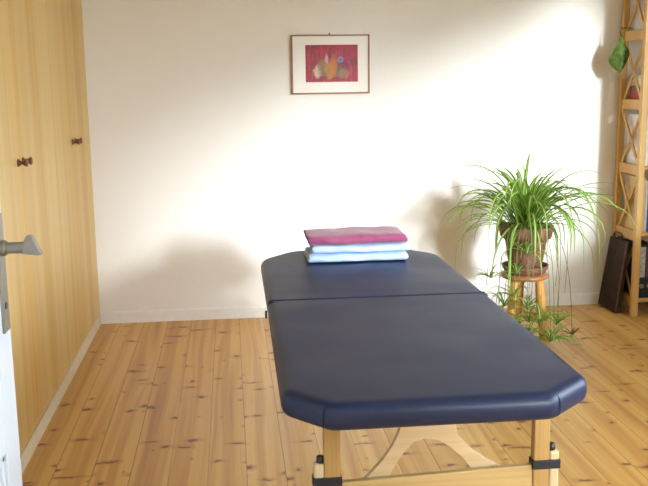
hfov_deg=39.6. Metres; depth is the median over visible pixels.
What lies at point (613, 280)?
case
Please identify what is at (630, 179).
book
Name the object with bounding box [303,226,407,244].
towel
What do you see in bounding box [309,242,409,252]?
towel
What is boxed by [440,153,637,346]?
spider plant
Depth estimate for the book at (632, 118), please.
5.31 m
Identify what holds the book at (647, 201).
on the bookcase
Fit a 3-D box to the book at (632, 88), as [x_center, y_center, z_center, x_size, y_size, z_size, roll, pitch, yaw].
[1.937,-0.900,5.244,0.219,0.035,0.220,-2,10,-6]
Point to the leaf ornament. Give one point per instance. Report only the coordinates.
(618, 59)
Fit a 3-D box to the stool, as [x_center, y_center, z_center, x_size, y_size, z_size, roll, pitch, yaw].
[1.095,0.337,4.932,0.260,0.360,0.270,-2,10,-6]
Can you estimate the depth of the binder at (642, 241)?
5.31 m
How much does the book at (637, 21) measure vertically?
0.250 m
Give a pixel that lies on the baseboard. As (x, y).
(257, 311)
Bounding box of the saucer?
[502,261,548,275]
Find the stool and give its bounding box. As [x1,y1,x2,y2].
[501,272,547,339]
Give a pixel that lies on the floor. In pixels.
(190, 402)
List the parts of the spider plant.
pot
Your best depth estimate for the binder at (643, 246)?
5.31 m
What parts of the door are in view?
handle plate, handle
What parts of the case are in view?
handle, edge trim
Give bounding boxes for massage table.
[261,250,586,485]
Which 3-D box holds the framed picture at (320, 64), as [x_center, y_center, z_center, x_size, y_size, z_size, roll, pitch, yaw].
[0.037,-1.039,5.208,0.455,0.345,0.023,-2,10,-6]
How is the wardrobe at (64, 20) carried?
on the floor
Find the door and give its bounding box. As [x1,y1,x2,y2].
[0,204,42,485]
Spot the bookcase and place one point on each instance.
(638, 169)
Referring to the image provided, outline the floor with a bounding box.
[22,302,647,485]
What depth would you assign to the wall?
5.30 m
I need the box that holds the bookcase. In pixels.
[612,0,647,316]
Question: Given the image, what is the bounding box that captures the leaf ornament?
[608,27,631,71]
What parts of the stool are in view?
leg, leg, seat, leg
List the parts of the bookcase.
post, rail, rail, rail, rail, rail, shelf, shelf, post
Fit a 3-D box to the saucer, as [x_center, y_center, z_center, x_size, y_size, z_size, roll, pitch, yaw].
[1.092,0.137,4.891,0.252,0.047,0.252,-2,10,-6]
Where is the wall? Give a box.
[81,0,647,311]
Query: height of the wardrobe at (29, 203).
2.520 m
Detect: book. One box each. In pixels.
[624,174,645,231]
[626,114,647,165]
[629,92,639,99]
[630,86,637,91]
[631,75,640,85]
[634,0,643,29]
[643,180,647,231]
[646,201,647,231]
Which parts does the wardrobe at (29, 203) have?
door, knob, knob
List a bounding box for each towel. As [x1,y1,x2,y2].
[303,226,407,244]
[304,247,407,262]
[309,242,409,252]
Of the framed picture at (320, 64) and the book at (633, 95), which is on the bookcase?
the book at (633, 95)
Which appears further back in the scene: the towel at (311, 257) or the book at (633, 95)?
the book at (633, 95)
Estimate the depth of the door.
1.95 m
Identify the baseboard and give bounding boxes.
[100,292,647,323]
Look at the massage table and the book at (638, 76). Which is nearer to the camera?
the massage table
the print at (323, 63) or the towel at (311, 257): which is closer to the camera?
the towel at (311, 257)
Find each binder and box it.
[623,238,645,297]
[641,240,647,297]
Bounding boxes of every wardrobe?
[0,0,70,473]
[45,0,100,379]
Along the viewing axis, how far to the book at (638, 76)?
5.24 m
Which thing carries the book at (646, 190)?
on the bookcase
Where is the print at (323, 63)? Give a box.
[305,45,357,81]
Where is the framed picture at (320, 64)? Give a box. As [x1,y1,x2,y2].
[291,33,369,93]
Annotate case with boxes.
[598,231,629,312]
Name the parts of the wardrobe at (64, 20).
knob, door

